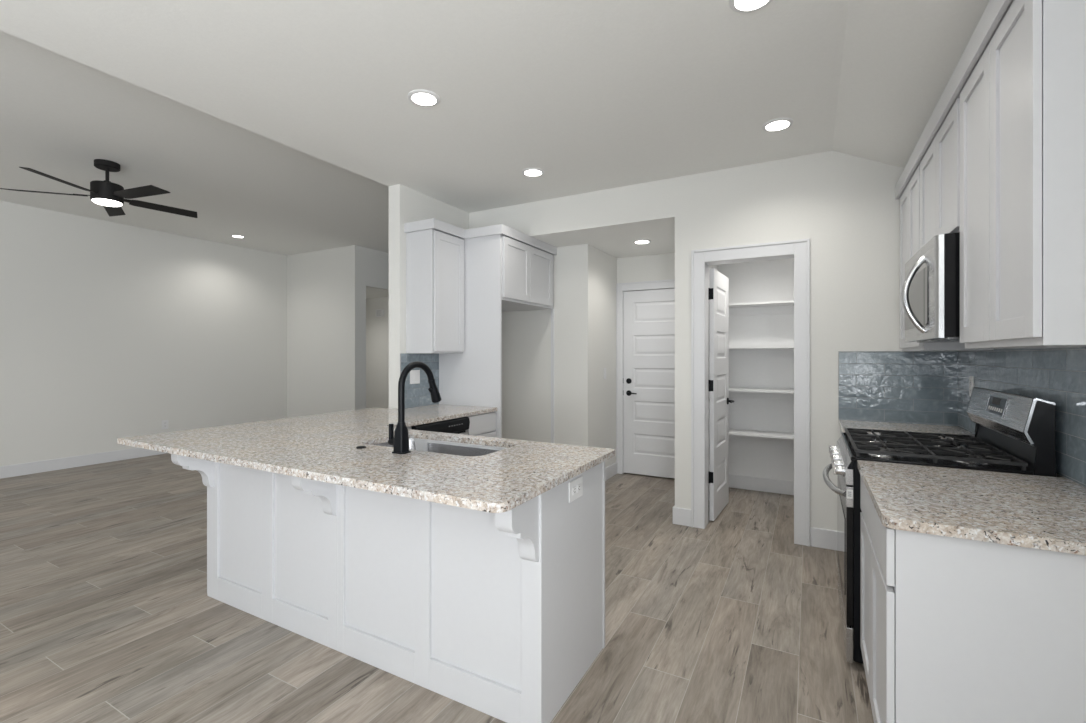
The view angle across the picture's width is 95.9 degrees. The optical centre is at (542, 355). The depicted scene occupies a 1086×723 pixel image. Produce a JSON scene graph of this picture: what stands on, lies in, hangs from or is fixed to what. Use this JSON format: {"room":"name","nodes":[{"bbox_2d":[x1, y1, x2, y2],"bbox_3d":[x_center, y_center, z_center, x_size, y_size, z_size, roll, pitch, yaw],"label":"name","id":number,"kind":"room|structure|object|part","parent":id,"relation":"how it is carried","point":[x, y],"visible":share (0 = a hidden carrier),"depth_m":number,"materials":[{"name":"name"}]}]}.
{"room":"kitchen","nodes":[
{"label":"kitchen","id":0,"kind":"room"},
{"bbox_2d":[0,201,286,465],"bbox_3d":[-6.420,-0.175,4.648,0.120,3.050,8.444,0,0,28],"label":"wall","id":1,"kind":"structure","parent":0,"point":[110,331],"depth_m":6.35,"materials":[{"name":"paint"}]},
{"bbox_2d":[0,448,165,478],"bbox_3d":[-6.361,1.283,4.616,0.015,0.134,8.444,0,0,28],"label":"baseboard","id":2,"kind":"structure","parent":1,"relation":"attached to","point":[7,471],"depth_m":5.89,"materials":[{"name":"paint"}]},
{"bbox_2d":[162,420,167,428],"bbox_3d":[-5.205,0.950,6.750,0.009,0.125,0.080,0,0,28],"label":"electrical outlet","id":3,"kind":"object","parent":1,"relation":"attached to","point":[164,422],"visible":1,"depth_m":6.75,"materials":[{"name":"white plastic"}]},
{"bbox_2d":[0,30,388,255],"bbox_3d":[-3.652,-1.750,4.827,4.775,0.100,11.400,0,0,28],"label":"ceiling","id":4,"kind":"structure","parent":0,"point":[59,114],"depth_m":4.41,"materials":[{"name":"paint"}]},
{"bbox_2d":[0,159,197,217],"bbox_3d":[-3.811,-1.515,4.355,1.337,0.370,1.315,0,0,28],"label":"ceiling fan","id":5,"kind":"object","parent":4,"relation":"hanging from","point":[106,193],"visible":1,"depth_m":4.25,"materials":[{"name":"black metal"}]},
{"bbox_3d":[-4.255,-1.396,4.197,0.540,0.033,0.126,0,0,-18],"label":"blade","id":6,"kind":"part","parent":5,"relation":"part of","materials":[{"name":"black wood"}]},
{"bbox_3d":[-3.851,-1.396,3.892,0.126,0.033,0.540,0,0,0],"label":"blade","id":7,"kind":"part","parent":5,"relation":"part of","materials":[{"name":"black wood"}]},
{"bbox_3d":[-4.090,-1.396,4.675,0.126,0.033,0.540,0,0,-36],"label":"blade","id":8,"kind":"part","parent":5,"relation":"part of","materials":[{"name":"black wood"}]},
{"bbox_3d":[-3.437,-1.396,4.182,0.540,0.033,0.126,0,0,18],"label":"blade","id":9,"kind":"part","parent":5,"relation":"part of","materials":[{"name":"black wood"}]},
{"bbox_3d":[-3.584,-1.396,4.666,0.126,0.033,0.540,0,0,36],"label":"blade","id":10,"kind":"part","parent":5,"relation":"part of","materials":[{"name":"black wood"}]},
{"bbox_2d":[231,235,244,237],"bbox_3d":[-4.338,-1.695,6.969,0.174,0.009,0.174,0,0,28],"label":"recessed light","id":11,"kind":"object","parent":4,"relation":"in","point":[236,236],"visible":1,"depth_m":6.96,"materials":[{"name":"white plastic"}]},
{"bbox_2d":[287,245,388,417],"bbox_3d":[-2.994,-0.175,9.217,1.783,3.050,2.856,0,0,28],"label":"wall","id":12,"kind":"structure","parent":0,"point":[326,289],"depth_m":7.86,"materials":[{"name":"paint"}]},
{"bbox_2d":[366,297,388,407],"bbox_3d":[-3.581,0.120,8.848,2.263,2.460,1.606,0,0,28],"label":"wall","id":13,"kind":"structure","parent":0,"point":[377,328],"depth_m":9.40,"materials":[{"name":"paint"}]},
{"bbox_2d":[376,309,383,316],"bbox_3d":[-3.111,-0.810,9.339,0.180,0.140,0.052,0,0,28],"label":"door chime","id":14,"kind":"object","parent":13,"relation":"attached to","point":[379,312],"visible":1,"depth_m":9.31,"materials":[{"name":"white plastic"}]},
{"bbox_2d":[366,287,388,298],"bbox_3d":[-3.550,-1.160,8.905,2.263,0.100,1.536,0,0,28],"label":"ceiling","id":15,"kind":"structure","parent":0,"point":[370,292],"depth_m":8.76,"materials":[{"name":"paint"}]},
{"bbox_2d":[389,184,468,408],"bbox_3d":[-0.634,-0.175,5.248,0.128,3.050,2.580,0,0,28],"label":"wall","id":16,"kind":"structure","parent":0,"point":[406,205],"depth_m":4.13,"materials":[{"name":"paint"}]},
{"bbox_2d":[410,370,419,383],"bbox_3d":[-1.103,0.184,4.224,0.009,0.118,0.118,0,0,28],"label":"light switch","id":17,"kind":"object","parent":16,"relation":"attached to","point":[414,374],"visible":0.95,"depth_m":4.22,"materials":[{"name":"white plastic"}]},
{"bbox_2d":[401,353,438,407],"bbox_3d":[-1.074,0.213,4.296,0.008,0.462,0.478,0,0,28],"label":"backsplash","id":18,"kind":"structure","parent":16,"relation":"attached to","point":[416,395],"depth_m":4.29,"materials":[{"name":"tile"}]},
{"bbox_2d":[406,229,463,353],"bbox_3d":[-0.926,-0.529,4.253,0.306,1.020,0.408,0,0,28],"label":"upper cabinet","id":19,"kind":"object","parent":16,"relation":"attached to","point":[434,258],"visible":1,"depth_m":4.11,"materials":[{"name":"paint"}]},
{"bbox_3d":[-0.798,-0.530,4.188,0.019,0.990,0.384,0,0,28],"label":"cabinet door","id":20,"kind":"part","parent":19,"relation":"part of","materials":[{"name":"paint"}]},
{"bbox_2d":[502,235,553,311],"bbox_3d":[-0.412,-0.759,4.788,0.699,0.559,0.978,0,0,28],"label":"upper cabinet","id":21,"kind":"object","parent":16,"relation":"attached to","point":[527,271],"visible":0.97,"depth_m":4.57,"materials":[{"name":"paint"}]},
{"bbox_2d":[404,218,556,254],"bbox_3d":[-0.513,-1.075,4.590,0.711,0.080,1.438,0,0,28],"label":"crown molding","id":22,"kind":"structure","parent":21,"relation":"on","point":[433,223],"depth_m":4.23,"materials":[{"name":"paint"}]},
{"bbox_3d":[-0.235,-0.763,4.402,0.019,0.523,0.443,0,0,28],"label":"door","id":23,"kind":"part","parent":21,"relation":"part of","materials":[{"name":"paint"}]},
{"bbox_3d":[-0.020,-0.763,4.798,0.019,0.523,0.446,0,0,28],"label":"door","id":24,"kind":"part","parent":21,"relation":"part of","materials":[{"name":"paint"}]},
{"bbox_2d":[0,453,873,722],"bbox_3d":[-1.819,1.390,3.775,9.000,0.080,11.500,0,0,28],"label":"floor","id":25,"kind":"structure","parent":0,"point":[107,614],"depth_m":2.43,"materials":[{"name":"brown wood"}]},
{"bbox_2d":[171,438,427,650],"bbox_3d":[-1.318,0.912,2.705,1.112,0.875,0.817,0,0,28],"label":"base cabinet","id":26,"kind":"object","parent":25,"relation":"on","point":[272,538],"visible":0.58,"depth_m":2.48,"materials":[{"name":"paint"}]},
{"bbox_3d":[-1.406,0.912,2.508,1.078,0.875,0.027,0,0,28],"label":"panel","id":27,"kind":"part","parent":26,"relation":"part of","materials":[{"name":"paint"}]},
{"bbox_3d":[-0.859,0.863,2.887,0.475,0.775,0.019,0,0,28],"label":"frame","id":28,"kind":"part","parent":26,"relation":"part of","materials":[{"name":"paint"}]},
{"bbox_2d":[411,417,469,434],"bbox_3d":[-0.984,0.914,3.720,0.621,0.872,0.596,0,0,28],"label":"dishwasher","id":29,"kind":"object","parent":25,"relation":"on","point":[460,425],"visible":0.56,"depth_m":3.62,"materials":[{"name":"metal"}]},
{"bbox_2d":[439,234,501,437],"bbox_3d":[-0.658,0.155,4.353,0.681,2.389,0.018,0,0,28],"label":"panel","id":30,"kind":"object","parent":25,"relation":"on","point":[472,377],"visible":0.36,"depth_m":4.29,"materials":[{"name":"paint"}]},
{"bbox_2d":[338,440,604,722],"bbox_3d":[-0.363,0.912,2.187,1.061,0.875,0.817,0,0,28],"label":"base cabinet","id":31,"kind":"object","parent":25,"relation":"on","point":[501,616],"visible":0.68,"depth_m":1.95,"materials":[{"name":"paint"}]},
{"bbox_2d":[117,404,614,512],"bbox_3d":[-0.663,0.459,3.047,2.463,0.030,2.280,0,0,28],"label":"countertop","id":32,"kind":"structure","parent":31,"relation":"on","point":[318,447],"depth_m":2.18,"materials":[{"name":"beige stone"}]},
{"bbox_2d":[388,361,441,453],"bbox_3d":[-0.608,0.236,2.355,0.107,0.417,0.295,0,0,28],"label":"kitchen faucet","id":33,"kind":"object","parent":32,"relation":"on","point":[399,438],"visible":1,"depth_m":2.24,"materials":[{"name":"black metal"}]},
{"bbox_3d":[-0.704,0.355,2.273,0.015,0.078,0.020,0,0,28],"label":"lever handle","id":34,"kind":"part","parent":33,"relation":"part of","materials":[{"name":"black metal"}]},
{"bbox_3d":[-0.600,0.171,2.332,0.030,0.287,0.233,0,0,28],"label":"spout","id":35,"kind":"part","parent":33,"relation":"part of","materials":[{"name":"black metal"}]},
{"bbox_2d":[375,438,499,455],"bbox_3d":[-0.529,0.573,2.485,0.808,0.199,0.427,0,0,28],"label":"sink","id":36,"kind":"object","parent":32,"relation":"in","point":[432,447],"visible":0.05,"depth_m":2.68,"materials":[{"name":"metal"}]},
{"bbox_3d":[-0.466,0.912,1.998,1.060,0.875,0.027,0,0,28],"label":"panel","id":37,"kind":"part","parent":31,"relation":"part of","materials":[{"name":"paint"}]},
{"bbox_3d":[-0.182,0.912,2.520,1.061,0.875,0.019,0,0,28],"label":"frame","id":38,"kind":"part","parent":31,"relation":"part of","materials":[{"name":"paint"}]},
{"bbox_3d":[0.131,0.912,2.014,0.020,0.875,0.571,0,0,28],"label":"panel","id":39,"kind":"part","parent":31,"relation":"part of","materials":[{"name":"paint"}]},
{"bbox_2d":[569,476,582,502],"bbox_3d":[0.135,0.542,1.989,0.009,0.080,0.128,0,0,28],"label":"electrical outlet","id":40,"kind":"object","parent":31,"relation":"attached to","point":[575,486],"visible":1,"depth_m":1.98,"materials":[{"name":"white plastic"}]},
{"bbox_2d":[466,411,495,437],"bbox_3d":[-0.764,0.913,4.172,0.617,0.874,0.400,0,0,28],"label":"base cabinet","id":41,"kind":"object","parent":25,"relation":"on","point":[484,424],"visible":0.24,"depth_m":4.03,"materials":[{"name":"paint"}]},
{"bbox_3d":[-0.500,0.938,4.030,0.019,0.575,0.382,0,0,28],"label":"cabinet door","id":42,"kind":"part","parent":41,"relation":"part of","materials":[{"name":"paint"}]},
{"bbox_2d":[823,387,1055,663],"bbox_3d":[1.743,0.754,2.308,0.739,1.192,0.764,0,0,28],"label":"gas range","id":43,"kind":"object","parent":25,"relation":"on","point":[1014,433],"visible":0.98,"depth_m":2.10,"materials":[{"name":"metal"}]},
{"bbox_3d":[1.604,0.518,2.699,0.034,0.052,0.052,0,0,28],"label":"knob","id":44,"kind":"part","parent":43,"relation":"part of","materials":[{"name":"silver metal"}]},
{"bbox_3d":[1.538,0.518,2.577,0.034,0.052,0.052,0,0,28],"label":"knob","id":45,"kind":"part","parent":43,"relation":"part of","materials":[{"name":"silver metal"}]},
{"bbox_3d":[1.472,0.518,2.455,0.034,0.052,0.052,0,0,28],"label":"knob","id":46,"kind":"part","parent":43,"relation":"part of","materials":[{"name":"silver metal"}]},
{"bbox_2d":[823,463,853,626],"bbox_3d":[1.465,0.865,2.458,0.107,0.599,0.760,0,0,28],"label":"oven","id":47,"kind":"object","parent":43,"relation":"in","point":[845,490],"depth_m":2.14,"materials":[{"name":"metal"}]},
{"bbox_3d":[1.406,0.518,2.334,0.034,0.052,0.052,0,0,28],"label":"knob","id":48,"kind":"part","parent":43,"relation":"part of","materials":[{"name":"silver metal"}]},
{"bbox_3d":[1.339,0.518,2.212,0.034,0.052,0.052,0,0,28],"label":"knob","id":49,"kind":"part","parent":43,"relation":"part of","materials":[{"name":"silver metal"}]},
{"bbox_3d":[1.500,0.505,2.442,0.030,0.105,0.756,0,0,28],"label":"control panel","id":50,"kind":"part","parent":43,"relation":"part of","materials":[{"name":"metal"}]},
{"bbox_3d":[1.501,1.246,2.440,0.026,0.148,0.758,0,0,28],"label":"storage drawer","id":51,"kind":"part","parent":43,"relation":"part of","materials":[{"name":"metal"}]},
{"bbox_3d":[1.729,0.434,2.557,0.128,0.016,0.128,0,0,28],"label":"burner","id":52,"kind":"part","parent":43,"relation":"part of","materials":[{"name":"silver metal"}]},
{"bbox_3d":[1.527,0.434,2.184,0.140,0.016,0.140,0,0,28],"label":"burner","id":53,"kind":"part","parent":43,"relation":"part of","materials":[{"name":"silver metal"}]},
{"bbox_2d":[841,432,1032,474],"bbox_3d":[1.757,0.443,2.300,0.577,0.018,0.764,0,0,28],"label":"cooktop","id":54,"kind":"object","parent":43,"relation":"in","point":[851,456],"depth_m":2.06,"materials":[{"name":"black metal"}]},
{"bbox_3d":[1.791,0.434,2.041,0.120,0.016,0.120,0,0,28],"label":"burner","id":55,"kind":"part","parent":43,"relation":"part of","materials":[{"name":"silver metal"}]},
{"bbox_2d":[988,406,1002,412],"bbox_3d":[1.985,0.235,2.152,0.004,0.015,0.177,0,0,28],"label":"print","id":56,"kind":"object","parent":43,"relation":"attached to","point":[991,409],"depth_m":2.15,"materials":[{"name":"paint"}]},
{"bbox_3d":[1.989,0.218,2.152,0.018,0.078,0.230,0,0,28],"label":"display frame","id":57,"kind":"part","parent":43,"relation":"part of","materials":[{"name":"silver metal"}]},
{"bbox_2d":[860,475,1085,722],"bbox_3d":[1.433,0.912,1.571,0.640,0.875,0.808,0,0,28],"label":"base cabinet","id":58,"kind":"object","parent":25,"relation":"on","point":[953,630],"visible":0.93,"depth_m":1.28,"materials":[{"name":"paint"}]},
{"bbox_3d":[1.254,0.943,1.891,0.019,0.565,0.391,0,0,28],"label":"cabinet door","id":59,"kind":"part","parent":58,"relation":"part of","materials":[{"name":"paint"}]},
{"bbox_3d":[1.159,0.564,1.715,0.019,0.159,0.792,0,0,28],"label":"drawer","id":60,"kind":"part","parent":58,"relation":"part of","materials":[{"name":"paint"}]},
{"bbox_3d":[1.064,0.943,1.541,0.019,0.565,0.397,0,0,28],"label":"cabinet door","id":61,"kind":"part","parent":58,"relation":"part of","materials":[{"name":"paint"}]},
{"bbox_2d":[857,460,1085,555],"bbox_3d":[1.422,0.459,1.562,0.649,0.030,0.838,0,0,28],"label":"countertop","id":62,"kind":"structure","parent":58,"relation":"on","point":[1048,513],"depth_m":1.46,"materials":[{"name":"beige stone"}]},
{"bbox_3d":[1.254,0.912,1.219,0.619,0.875,0.018,0,0,28],"label":"panel","id":63,"kind":"part","parent":58,"relation":"part of","materials":[{"name":"paint"}]},
{"bbox_3d":[2.169,0.912,2.927,0.640,0.875,0.710,0,0,28],"label":"base cabinet","id":64,"kind":"object","parent":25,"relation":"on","visible":0},
{"bbox_2d":[839,420,974,439],"bbox_3d":[2.164,0.459,2.929,0.649,0.030,0.713,0,0,28],"label":"countertop","id":65,"kind":"structure","parent":64,"relation":"on","point":[843,424],"depth_m":3.03,"materials":[{"name":"beige stone"}]},
{"bbox_2d":[0,0,989,212],"bbox_3d":[-0.701,-1.449,0.904,4.156,0.902,7.320,0,0,28],"label":"ceiling","id":66,"kind":"structure","parent":0,"point":[592,95],"depth_m":2.48,"materials":[{"name":"paint"}]},
{"bbox_2d":[408,89,439,106],"bbox_3d":[-0.660,-1.425,2.720,0.174,0.009,0.174,0,0,28],"label":"recessed light","id":67,"kind":"object","parent":66,"relation":"in","point":[426,98],"visible":1,"depth_m":2.71,"materials":[{"name":"white plastic"}]},
{"bbox_2d":[522,168,543,176],"bbox_3d":[-0.078,-1.425,3.816,0.174,0.009,0.174,0,0,28],"label":"recessed light","id":68,"kind":"object","parent":66,"relation":"in","point":[532,172],"visible":1,"depth_m":3.80,"materials":[{"name":"white plastic"}]},
{"bbox_2d":[729,0,771,12],"bbox_3d":[0.836,-1.425,1.953,0.174,0.009,0.174,0,0,28],"label":"recessed light","id":69,"kind":"object","parent":66,"relation":"in","point":[741,6],"visible":1,"depth_m":1.99,"materials":[{"name":"white plastic"}]},
{"bbox_2d":[762,118,792,131],"bbox_3d":[1.451,-1.425,3.032,0.174,0.009,0.174,0,0,28],"label":"recessed light","id":70,"kind":"object","parent":66,"relation":"in","point":[778,124],"visible":1,"depth_m":3.02,"materials":[{"name":"white plastic"}]},
{"bbox_2d":[502,244,616,467],"bbox_3d":[0.242,0.117,5.620,1.057,2.466,1.090,0,0,28],"label":"wall","id":71,"kind":"structure","parent":0,"point":[585,276],"depth_m":5.12,"materials":[{"name":"paint"}]},
{"bbox_2d":[551,309,553,442],"bbox_3d":[0.099,0.435,5.066,0.030,1.830,0.020,0,0,28],"label":"trim","id":72,"kind":"structure","parent":71,"relation":"attached to","point":[552,310],"depth_m":5.06,"materials":[{"name":"paint"}]},
{"bbox_2d":[531,216,674,257],"bbox_3d":[1.149,-1.166,4.818,3.417,0.100,1.634,0,0,28],"label":"ceiling","id":73,"kind":"structure","parent":0,"point":[616,240],"depth_m":4.63,"materials":[{"name":"paint"}]},
{"bbox_2d":[633,239,650,243],"bbox_3d":[0.967,-1.111,4.787,0.174,0.009,0.174,0,0,28],"label":"recessed light","id":74,"kind":"object","parent":73,"relation":"in","point":[641,241],"visible":1,"depth_m":4.76,"materials":[{"name":"white plastic"}]},
{"bbox_2d":[469,151,923,530],"bbox_3d":[1.043,-0.190,4.034,3.978,3.080,0.155,0,0,28],"label":"wall","id":75,"kind":"structure","parent":0,"point":[847,207],"depth_m":3.47,"materials":[{"name":"paint"}]},
{"bbox_2d":[708,268,733,520],"bbox_3d":[1.544,0.316,4.209,0.104,2.044,0.613,0,0,32],"label":"door","id":76,"kind":"structure","parent":75,"relation":"in","point":[718,290],"depth_m":4.12,"materials":[{"name":"paint"}]},
{"bbox_2d":[605,462,837,550],"bbox_3d":[1.281,1.283,4.584,2.478,0.134,1.380,0,0,28],"label":"baseboard","id":77,"kind":"structure","parent":75,"relation":"attached to","point":[820,538],"depth_m":3.46,"materials":[{"name":"paint"}]},
{"bbox_2d":[691,239,809,545],"bbox_3d":[1.568,0.261,3.736,0.819,2.178,0.177,0,0,28],"label":"trim","id":78,"kind":"structure","parent":75,"relation":"attached to","point":[799,250],"depth_m":3.68,"materials":[{"name":"paint"}]},
{"bbox_2d":[708,474,793,499],"bbox_3d":[2.021,1.283,4.279,1.130,0.134,1.210,0,0,28],"label":"baseboard","id":79,"kind":"structure","parent":75,"relation":"attached to","point":[735,481],"depth_m":4.87,"materials":[{"name":"paint"}]},
{"bbox_2d":[838,351,900,419],"bbox_3d":[2.201,0.207,3.311,0.352,0.474,0.010,0,0,28],"label":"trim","id":80,"kind":"structure","parent":75,"relation":"attached to","point":[838,351],"depth_m":3.39,"materials":[{"name":"grey metal"}]},
{"bbox_2d":[839,351,957,425],"bbox_3d":[2.331,0.209,3.241,0.640,0.470,0.008,0,0,28],"label":"backsplash","id":81,"kind":"structure","parent":75,"relation":"attached to","point":[892,387],"depth_m":3.23,"materials":[{"name":"blue tile"}]},
{"bbox_2d":[617,253,793,480],"bbox_3d":[1.915,0.117,5.122,2.360,2.466,0.170,0,0,28],"label":"wall","id":82,"kind":"structure","parent":0,"point":[770,280],"depth_m":4.90,"materials":[{"name":"paint"}]},
{"bbox_2d":[616,279,674,473],"bbox_3d":[1.324,0.263,5.424,1.028,2.175,0.142,0,0,28],"label":"trim","id":83,"kind":"structure","parent":82,"relation":"attached to","point":[659,284],"depth_m":5.59,"materials":[{"name":"paint"}]},
{"bbox_2d":[623,288,674,477],"bbox_3d":[1.288,0.302,5.380,0.864,2.064,0.097,0,0,28],"label":"door","id":84,"kind":"structure","parent":82,"relation":"in","point":[648,315],"depth_m":5.46,"materials":[{"name":"paint"}]},
{"bbox_2d":[729,300,793,315],"bbox_3d":[2.238,-0.455,4.678,1.128,0.100,0.299,0,0,28],"label":"shelf","id":85,"kind":"object","parent":82,"relation":"attached to","point":[772,307],"visible":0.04,"depth_m":4.81,"materials":[{"name":"paint"}]},
{"bbox_2d":[729,346,793,356],"bbox_3d":[2.238,-0.036,4.678,1.128,0.100,0.299,0,0,28],"label":"shelf","id":86,"kind":"object","parent":82,"relation":"attached to","point":[758,351],"visible":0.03,"depth_m":4.82,"materials":[{"name":"paint"}]},
{"bbox_2d":[729,429,793,442],"bbox_3d":[2.238,0.798,4.678,1.128,0.100,0.299,0,0,28],"label":"shelf","id":87,"kind":"object","parent":82,"relation":"attached to","point":[770,436],"visible":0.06,"depth_m":4.77,"materials":[{"name":"paint"}]},
{"bbox_2d":[729,388,793,399],"bbox_3d":[2.238,0.378,4.678,1.128,0.100,0.299,0,0,28],"label":"shelf","id":88,"kind":"object","parent":82,"relation":"attached to","point":[784,394],"visible":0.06,"depth_m":4.79,"materials":[{"name":"paint"}]},
{"bbox_2d":[708,265,717,484],"bbox_3d":[1.506,0.117,4.638,0.118,2.466,1.350,0,0,28],"label":"wall","id":89,"kind":"structure","parent":0,"point":[709,266],"depth_m":4.61,"materials":[{"name":"paint"}]},
{"bbox_3d":[0.979,-0.100,-0.096,0.150,2.900,7.165,0,0,28],"label":"wall","id":90,"kind":"structure","parent":0,"visible":0},
{"bbox_2d":[920,98,959,248],"bbox_3d":[1.970,-0.766,2.213,0.309,0.543,0.766,0,0,28],"label":"upper cabinet","id":91,"kind":"object","parent":90,"relation":"attached to","point":[940,165],"visible":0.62,"depth_m":2.21,"materials":[{"name":"paint"}]},
{"bbox_3d":[1.933,-0.773,2.450,0.018,0.513,0.374,0,0,28],"label":"door","id":92,"kind":"part","parent":91,"relation":"part of","materials":[{"name":"paint"}]},
{"bbox_2d":[902,232,959,342],"bbox_3d":[1.900,-0.280,2.251,0.458,0.424,0.754,0,0,28],"label":"microwave oven","id":93,"kind":"object","parent":91,"relation":"attached to","point":[931,286],"visible":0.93,"depth_m":2.04,"materials":[{"name":"silver metal"}]},
{"bbox_3d":[1.659,-0.270,2.188,0.094,0.343,0.026,0,0,28],"label":"bowed handle","id":94,"kind":"part","parent":93,"relation":"part of","materials":[{"name":"silver metal"}]},
{"bbox_3d":[1.784,-0.281,2.314,0.030,0.418,0.754,0,0,28],"label":"microwave door","id":95,"kind":"part","parent":93,"relation":"part of","materials":[{"name":"metal"}]},
{"bbox_3d":[1.753,-0.773,2.118,0.018,0.513,0.372,0,0,28],"label":"door","id":96,"kind":"part","parent":91,"relation":"part of","materials":[{"name":"paint"}]},
{"bbox_2d":[895,0,1013,198],"bbox_3d":[1.944,-1.077,2.186,0.329,0.089,2.227,0,0,28],"label":"crown molding","id":97,"kind":"structure","parent":91,"relation":"attached to","point":[995,11],"depth_m":1.88,"materials":[{"name":"paint"}]},
{"bbox_2d":[899,164,993,350],"bbox_3d":[2.319,-0.532,2.857,0.309,1.011,0.690,0,0,28],"label":"upper cabinet","id":98,"kind":"object","parent":90,"relation":"attached to","point":[909,201],"visible":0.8,"depth_m":2.87,"materials":[{"name":"paint"}]},
{"bbox_3d":[2.268,-0.539,3.066,0.018,0.981,0.326,0,0,28],"label":"door","id":99,"kind":"part","parent":98,"relation":"part of","materials":[{"name":"paint"}]},
{"bbox_3d":[2.111,-0.539,2.777,0.018,0.981,0.325,0,0,28],"label":"door","id":100,"kind":"part","parent":98,"relation":"part of","materials":[{"name":"paint"}]},
{"bbox_2d":[969,376,973,396],"bbox_3d":[2.455,0.178,2.809,0.009,0.118,0.075,0,0,28],"label":"electrical outlet","id":101,"kind":"object","parent":90,"relation":"attached to","point":[971,378],"visible":0.9,"depth_m":2.81,"materials":[{"name":"white plastic"}]},
{"bbox_2d":[958,348,1085,486],"bbox_3d":[2.068,0.097,2.077,0.009,0.694,2.305,0,0,28],"label":"backsplash","id":102,"kind":"structure","parent":90,"relation":"attached to","point":[1056,375],"depth_m":1.91,"materials":[{"name":"tile"}]},
{"bbox_2d":[960,0,1085,348],"bbox_3d":[1.609,-0.532,1.548,0.309,1.011,0.741,0,0,28],"label":"upper cabinet","id":103,"kind":"object","parent":90,"relation":"attached to","point":[1023,103],"visible":1,"depth_m":1.35,"materials":[{"name":"paint"}]},
{"bbox_3d":[1.562,-0.539,1.766,0.018,0.981,0.361,0,0,28],"label":"cabinet door","id":104,"kind":"part","parent":103,"relation":"part of","materials":[{"name":"paint"}]},
{"bbox_3d":[1.390,-0.539,1.449,0.018,0.981,0.353,0,0,28],"label":"cabinet door","id":105,"kind":"part","parent":103,"relation":"part of","materials":[{"name":"paint"}]},
{"bbox_3d":[1.322,-0.532,1.283,0.018,1.011,0.003,0,0,28],"label":"frame","id":106,"kind":"part","parent":103,"relation":"part of","materials":[{"name":"paint"}]}
]}

